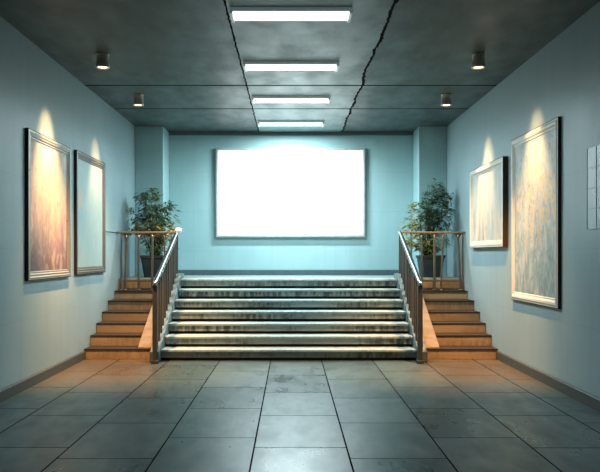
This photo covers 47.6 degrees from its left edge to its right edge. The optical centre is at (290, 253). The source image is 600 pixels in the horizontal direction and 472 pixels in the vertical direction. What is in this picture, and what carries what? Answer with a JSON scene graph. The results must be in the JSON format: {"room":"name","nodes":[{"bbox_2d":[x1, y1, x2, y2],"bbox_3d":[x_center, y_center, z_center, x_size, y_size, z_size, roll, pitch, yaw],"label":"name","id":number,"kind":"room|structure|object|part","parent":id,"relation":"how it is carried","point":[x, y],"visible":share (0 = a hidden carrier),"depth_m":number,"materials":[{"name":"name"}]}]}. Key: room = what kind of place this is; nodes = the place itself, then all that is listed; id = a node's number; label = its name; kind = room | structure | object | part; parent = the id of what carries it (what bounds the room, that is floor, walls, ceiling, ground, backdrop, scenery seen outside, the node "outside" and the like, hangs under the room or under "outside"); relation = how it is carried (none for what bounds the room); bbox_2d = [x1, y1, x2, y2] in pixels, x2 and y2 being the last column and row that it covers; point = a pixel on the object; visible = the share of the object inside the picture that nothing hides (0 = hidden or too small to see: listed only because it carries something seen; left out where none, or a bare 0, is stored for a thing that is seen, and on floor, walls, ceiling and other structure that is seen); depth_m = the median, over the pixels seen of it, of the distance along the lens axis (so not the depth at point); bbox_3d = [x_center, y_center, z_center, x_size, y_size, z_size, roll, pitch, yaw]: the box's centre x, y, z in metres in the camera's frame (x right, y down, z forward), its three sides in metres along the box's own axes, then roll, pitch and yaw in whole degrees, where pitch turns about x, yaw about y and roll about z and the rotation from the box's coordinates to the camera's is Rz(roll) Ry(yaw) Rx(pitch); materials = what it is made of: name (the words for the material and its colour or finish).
{"room":"art gallery","nodes":[
{"label":"art gallery","id":0,"kind":"room"},
{"bbox_2d":[0,16,134,389],"bbox_3d":[-3.225,-0.490,6.600,0.150,4.180,15.900,0,0,0],"label":"wall","id":1,"kind":"structure","parent":0,"point":[44,323],"depth_m":8.83,"materials":[{"name":"blue paint"}]},
{"bbox_2d":[0,351,85,402],"bbox_3d":[-3.136,1.535,4.570,0.028,0.130,11.540,0,0,0],"label":"baseboard","id":2,"kind":"structure","parent":1,"relation":"attached to","point":[26,383],"depth_m":8.44,"materials":[{"name":"paint"}]},
{"bbox_2d":[25,128,70,280],"bbox_3d":[-3.127,-0.588,8.825,0.045,1.815,1.550,0,0,0],"label":"framed picture","id":3,"kind":"object","parent":1,"relation":"attached to","point":[47,160],"visible":1,"depth_m":8.67,"materials":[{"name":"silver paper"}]},
{"bbox_2d":[74,150,105,274],"bbox_3d":[-3.127,-0.605,10.635,0.045,1.820,1.530,0,0,0],"label":"framed picture","id":4,"kind":"object","parent":1,"relation":"attached to","point":[87,169],"visible":1,"depth_m":10.52,"materials":[{"name":"grey paper"}]},
{"bbox_2d":[169,135,412,269],"bbox_3d":[0.000,-0.490,14.475,6.300,4.180,0.150,0,0,0],"label":"wall","id":5,"kind":"structure","parent":0,"point":[192,158],"depth_m":14.40,"materials":[{"name":"blue paint"}]},
{"bbox_2d":[135,126,168,275],"bbox_3d":[-2.865,-1.067,14.065,0.570,3.025,0.670,0,0,0],"label":"pillar","id":6,"kind":"structure","parent":5,"relation":"attached to","point":[151,142],"depth_m":13.73,"materials":[{"name":"blue paint"}]},
{"bbox_2d":[178,270,398,274],"bbox_3d":[0.000,0.390,14.385,5.150,0.110,0.030,0,0,0],"label":"baseboard","id":7,"kind":"structure","parent":5,"relation":"attached to","point":[186,272],"depth_m":14.37,"materials":[{"name":"paint"}]},
{"bbox_2d":[216,148,364,236],"bbox_3d":[-0.011,-1.292,14.354,3.155,1.885,0.089,0,0,0],"label":"projection screen","id":8,"kind":"object","parent":5,"relation":"attached to","point":[261,192],"visible":1,"depth_m":14.33,"materials":[{"name":"white"}]},
{"bbox_2d":[169,132,412,134],"bbox_3d":[0.000,-2.545,14.375,5.160,0.070,0.050,0,0,0],"label":"trim","id":9,"kind":"structure","parent":5,"relation":"attached to","point":[170,133],"depth_m":14.35,"materials":[{"name":"teal paint"}]},
{"bbox_2d":[413,126,446,275],"bbox_3d":[2.865,-1.067,14.065,0.570,3.025,0.670,0,0,0],"label":"pillar","id":10,"kind":"structure","parent":5,"relation":"attached to","point":[429,142],"depth_m":13.73,"materials":[{"name":"blue paint"}]},
{"bbox_2d":[0,346,599,471],"bbox_3d":[0.000,1.675,6.600,6.600,0.150,15.900,0,0,0],"label":"floor","id":11,"kind":"structure","parent":0,"point":[93,415],"depth_m":6.61,"materials":[{"name":"tile"}]},
{"bbox_2d":[84,279,153,358],"bbox_3d":[-2.618,1.032,11.377,1.059,1.135,2.081,0,0,0],"label":"staircase","id":12,"kind":"structure","parent":11,"relation":"on","point":[124,331],"depth_m":11.00,"materials":[{"name":"brown wood"}]},
{"bbox_2d":[106,231,174,289],"bbox_3d":[-2.624,0.124,11.907,1.048,1.067,0.914,0,0,0],"label":"guard railing","id":13,"kind":"object","parent":12,"relation":"on","point":[126,234],"visible":0.77,"depth_m":12.30,"materials":[{"name":"brown metal"}]},
{"bbox_3d":[-3.080,0.141,12.320,0.061,1.033,0.061,0,0,0],"label":"post","id":14,"kind":"part","parent":13,"relation":"part of","materials":[{"name":"brown metal"}]},
{"bbox_3d":[-2.981,0.137,12.320,0.138,1.042,0.084,0,0,0],"label":"post","id":15,"kind":"part","parent":13,"relation":"part of","materials":[{"name":"brown metal"}]},
{"bbox_3d":[-2.635,0.485,12.320,0.830,0.030,0.028,0,0,0],"label":"rail","id":16,"kind":"part","parent":13,"relation":"part of","materials":[{"name":"brown wood"}]},
{"bbox_3d":[-2.754,0.137,12.320,0.139,1.042,0.087,0,0,0],"label":"post","id":17,"kind":"part","parent":13,"relation":"part of","materials":[{"name":"brown metal"}]},
{"bbox_3d":[-2.624,-0.390,12.320,1.048,0.038,0.070,0,0,0],"label":"rail","id":18,"kind":"part","parent":13,"relation":"part of","materials":[{"name":"brown wood"}]},
{"bbox_3d":[-2.509,0.137,12.320,0.136,1.042,0.080,0,0,0],"label":"post","id":19,"kind":"part","parent":13,"relation":"part of","materials":[{"name":"brown metal"}]},
{"bbox_2d":[151,227,181,363],"bbox_3d":[-1.997,0.561,11.072,0.132,2.077,2.429,0,0,-1],"label":"stair railing","id":20,"kind":"object","parent":11,"relation":"on","point":[162,286],"visible":1,"depth_m":10.66,"materials":[{"name":"metal"}]},
{"bbox_3d":[-1.985,1.015,9.930,0.100,1.170,0.100,0,0,0],"label":"newel post","id":21,"kind":"part","parent":20,"relation":"part of","materials":[{"name":"metal"}]},
{"bbox_3d":[-2.015,0.026,11.038,0.120,0.898,2.360,0,0,0],"label":"handrail","id":22,"kind":"part","parent":20,"relation":"part of","materials":[{"name":"metal"}]},
{"bbox_3d":[-2.015,0.113,11.045,0.028,0.788,2.151,0,0,-2],"label":"rail","id":23,"kind":"part","parent":20,"relation":"part of","materials":[{"name":"metal"}]},
{"bbox_3d":[-2.045,-0.012,12.160,0.052,0.727,0.052,0,0,0],"label":"post","id":24,"kind":"part","parent":20,"relation":"part of","materials":[{"name":"metal"}]},
{"bbox_2d":[119,273,461,361],"bbox_3d":[0.000,0.977,12.209,6.294,1.246,4.377,0,0,0],"label":"staircase","id":25,"kind":"structure","parent":11,"relation":"on","point":[204,310],"depth_m":11.14,"materials":[{"name":"stone"}]},
{"bbox_2d":[125,188,182,277],"bbox_3d":[-2.548,-0.410,12.941,1.065,1.709,0.960,0,0,0],"label":"potted plant","id":26,"kind":"object","parent":25,"relation":"on","point":[157,257],"visible":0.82,"depth_m":12.87,"materials":[{"name":"green plant"}]},
{"bbox_3d":[-2.600,0.234,12.980,0.486,0.419,0.486,0,0,0],"label":"planter","id":27,"kind":"part","parent":26,"relation":"part of","materials":[{"name":"grey plastic"}]},
{"bbox_2d":[398,178,454,277],"bbox_3d":[2.537,-0.500,12.940,1.086,1.887,0.874,0,0,0],"label":"potted plant","id":28,"kind":"object","parent":25,"relation":"on","point":[427,244],"visible":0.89,"depth_m":12.86,"materials":[{"name":"green plant"}]},
{"bbox_3d":[2.660,0.234,12.980,0.486,0.419,0.486,0,0,0],"label":"planter","id":29,"kind":"part","parent":28,"relation":"part of","materials":[{"name":"grey plastic"}]},
{"bbox_2d":[398,230,423,363],"bbox_3d":[1.909,0.588,11.038,0.102,2.023,2.362,0,0,1],"label":"stair railing","id":30,"kind":"object","parent":11,"relation":"on","point":[413,285],"visible":1,"depth_m":10.49,"materials":[{"name":"metal"}]},
{"bbox_3d":[1.955,-0.012,12.160,0.052,0.727,0.052,0,0,0],"label":"post","id":31,"kind":"part","parent":30,"relation":"part of","materials":[{"name":"metal"}]},
{"bbox_3d":[1.920,0.113,11.045,0.028,0.788,2.151,0,0,2],"label":"rail","id":32,"kind":"part","parent":30,"relation":"part of","materials":[{"name":"metal"}]},
{"bbox_3d":[1.920,0.026,11.038,0.130,0.898,2.360,0,0,0],"label":"handrail","id":33,"kind":"part","parent":30,"relation":"part of","materials":[{"name":"metal"}]},
{"bbox_3d":[1.885,1.015,9.930,0.100,1.170,0.100,0,0,0],"label":"newel post","id":34,"kind":"part","parent":30,"relation":"part of","materials":[{"name":"metal"}]},
{"bbox_2d":[423,279,497,358],"bbox_3d":[2.583,1.032,11.377,1.129,1.135,2.081,0,0,0],"label":"staircase","id":35,"kind":"structure","parent":11,"relation":"on","point":[452,328],"depth_m":11.00,"materials":[{"name":"brown wood"}]},
{"bbox_2d":[402,231,464,289],"bbox_3d":[2.579,0.124,12.320,1.138,1.067,0.084,0,0,0],"label":"guard railing","id":36,"kind":"object","parent":35,"relation":"on","point":[434,234],"visible":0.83,"depth_m":12.30,"materials":[{"name":"brown metal"}]},
{"bbox_3d":[2.183,0.141,12.320,0.053,1.033,0.053,0,0,0],"label":"post","id":37,"kind":"part","parent":36,"relation":"part of","materials":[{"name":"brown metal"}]},
{"bbox_3d":[2.373,0.141,12.320,0.065,1.033,0.065,0,0,0],"label":"post","id":38,"kind":"part","parent":36,"relation":"part of","materials":[{"name":"brown metal"}]},
{"bbox_3d":[2.579,-0.390,12.320,1.138,0.038,0.070,0,0,0],"label":"rail","id":39,"kind":"part","parent":36,"relation":"part of","materials":[{"name":"brown metal"}]},
{"bbox_3d":[2.600,0.137,12.320,0.124,1.042,0.084,0,0,-29],"label":"post","id":40,"kind":"part","parent":36,"relation":"part of","materials":[{"name":"brown metal"}]},
{"bbox_3d":[2.590,0.485,12.320,0.920,0.030,0.028,0,0,0],"label":"rail","id":41,"kind":"part","parent":36,"relation":"part of","materials":[{"name":"brown wood"}]},
{"bbox_3d":[2.728,0.141,12.320,0.088,1.033,0.068,0,0,0],"label":"post","id":42,"kind":"part","parent":36,"relation":"part of","materials":[{"name":"brown metal"}]},
{"bbox_3d":[3.034,0.137,12.320,0.153,1.042,0.080,0,0,0],"label":"post","id":43,"kind":"part","parent":36,"relation":"part of","materials":[{"name":"brown metal"}]},
{"bbox_3d":[3.116,0.141,12.320,0.061,1.033,0.061,0,0,0],"label":"post","id":44,"kind":"part","parent":36,"relation":"part of","materials":[{"name":"brown metal"}]},
{"bbox_2d":[0,0,599,131],"bbox_3d":[0.000,-2.655,6.600,6.600,0.150,15.900,0,0,0],"label":"ceiling","id":45,"kind":"structure","parent":0,"point":[397,59],"depth_m":8.71,"materials":[{"name":"concrete"}]},
{"bbox_2d":[96,52,109,69],"bbox_3d":[-2.430,-2.490,8.780,0.180,0.180,0.180,0,0,0],"label":"spotlight","id":46,"kind":"object","parent":45,"relation":"attached to","point":[102,63],"visible":1,"depth_m":8.71,"materials":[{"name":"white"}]},
{"bbox_2d":[133,93,143,106],"bbox_3d":[-2.470,-2.490,11.000,0.180,0.180,0.180,0,0,0],"label":"spotlight","id":47,"kind":"object","parent":45,"relation":"attached to","point":[137,97],"visible":1,"depth_m":10.94,"materials":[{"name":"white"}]},
{"bbox_2d":[229,7,352,22],"bbox_3d":[0.000,-2.546,7.250,1.290,0.068,0.308,0,0,0],"label":"fluorescent ceiling light","id":48,"kind":"object","parent":45,"relation":"attached to","point":[236,13],"visible":1,"depth_m":7.14,"materials":[{"name":"white"}]},
{"bbox_2d":[233,11,348,20],"bbox_3d":[0.000,-2.529,7.250,1.220,0.026,0.260,0,0,0],"label":"diffuser","id":49,"kind":"object","parent":48,"relation":"attached to","point":[237,15],"depth_m":7.19,"materials":[{"name":"white plastic"}]},
{"bbox_2d":[243,61,338,71],"bbox_3d":[0.000,-2.546,9.250,1.290,0.068,0.308,0,0,0],"label":"fluorescent ceiling light","id":50,"kind":"object","parent":45,"relation":"attached to","point":[247,65],"visible":1,"depth_m":9.13,"materials":[{"name":"white"}]},
{"bbox_2d":[246,65,335,70],"bbox_3d":[0.000,-2.529,9.250,1.220,0.026,0.260,0,0,0],"label":"diffuser","id":51,"kind":"object","parent":50,"relation":"attached to","point":[248,67],"depth_m":9.20,"materials":[{"name":"white plastic"}]},
{"bbox_2d":[252,96,329,103],"bbox_3d":[0.000,-2.546,11.250,1.290,0.068,0.308,0,0,0],"label":"fluorescent ceiling light","id":52,"kind":"object","parent":45,"relation":"attached to","point":[255,99],"visible":1,"depth_m":11.13,"materials":[{"name":"white"}]},
{"bbox_2d":[254,99,327,102],"bbox_3d":[0.000,-2.529,11.250,1.220,0.026,0.260,0,0,0],"label":"diffuser","id":53,"kind":"object","parent":52,"relation":"attached to","point":[255,100],"depth_m":11.20,"materials":[{"name":"white plastic"}]},
{"bbox_2d":[258,121,323,126],"bbox_3d":[0.000,-2.546,13.300,1.290,0.068,0.308,0,0,0],"label":"fluorescent ceiling light","id":54,"kind":"object","parent":45,"relation":"attached to","point":[260,123],"visible":1,"depth_m":13.18,"materials":[{"name":"white"}]},
{"bbox_2d":[260,123,321,125],"bbox_3d":[0.000,-2.529,13.300,1.220,0.026,0.260,0,0,0],"label":"diffuser","id":55,"kind":"object","parent":54,"relation":"attached to","point":[261,124],"depth_m":13.23,"materials":[{"name":"white plastic"}]},
{"bbox_2d":[440,93,451,106],"bbox_3d":[2.510,-2.490,11.000,0.180,0.180,0.180,0,0,0],"label":"spotlight","id":56,"kind":"object","parent":45,"relation":"attached to","point":[446,97],"visible":1,"depth_m":10.93,"materials":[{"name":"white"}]},
{"bbox_2d":[471,52,485,69],"bbox_3d":[2.420,-2.490,8.780,0.180,0.180,0.180,0,0,0],"label":"spotlight","id":57,"kind":"object","parent":45,"relation":"attached to","point":[478,59],"visible":1,"depth_m":8.72,"materials":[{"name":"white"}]},
{"bbox_2d":[447,1,599,397],"bbox_3d":[3.225,-0.490,6.600,0.150,4.180,15.900,0,0,0],"label":"wall","id":58,"kind":"structure","parent":0,"point":[562,79],"depth_m":8.34,"materials":[{"name":"blue paint"}]},
{"bbox_2d":[469,156,507,247],"bbox_3d":[3.110,-0.760,10.795,0.079,1.320,1.850,0,0,0],"label":"framed picture","id":59,"kind":"object","parent":58,"relation":"attached to","point":[488,183],"visible":1,"depth_m":10.64,"materials":[{"name":"fabric"}]},
{"bbox_2d":[511,116,560,308],"bbox_3d":[3.127,-0.480,8.775,0.045,2.250,1.690,0,0,0],"label":"framed picture","id":60,"kind":"object","parent":58,"relation":"attached to","point":[535,154],"visible":1,"depth_m":8.64,"materials":[{"name":"fabric"}]},
{"bbox_2d":[496,351,599,411],"bbox_3d":[3.136,1.535,4.570,0.028,0.130,11.540,0,0,0],"label":"baseboard","id":61,"kind":"structure","parent":58,"relation":"attached to","point":[584,397],"depth_m":8.09,"materials":[{"name":"paint"}]},
{"bbox_2d":[587,143,599,229],"bbox_3d":[3.144,-0.690,6.785,0.009,0.870,0.880,0,0,0],"label":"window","id":62,"kind":"structure","parent":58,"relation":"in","point":[593,152],"depth_m":7.07,"materials":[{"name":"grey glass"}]}
]}

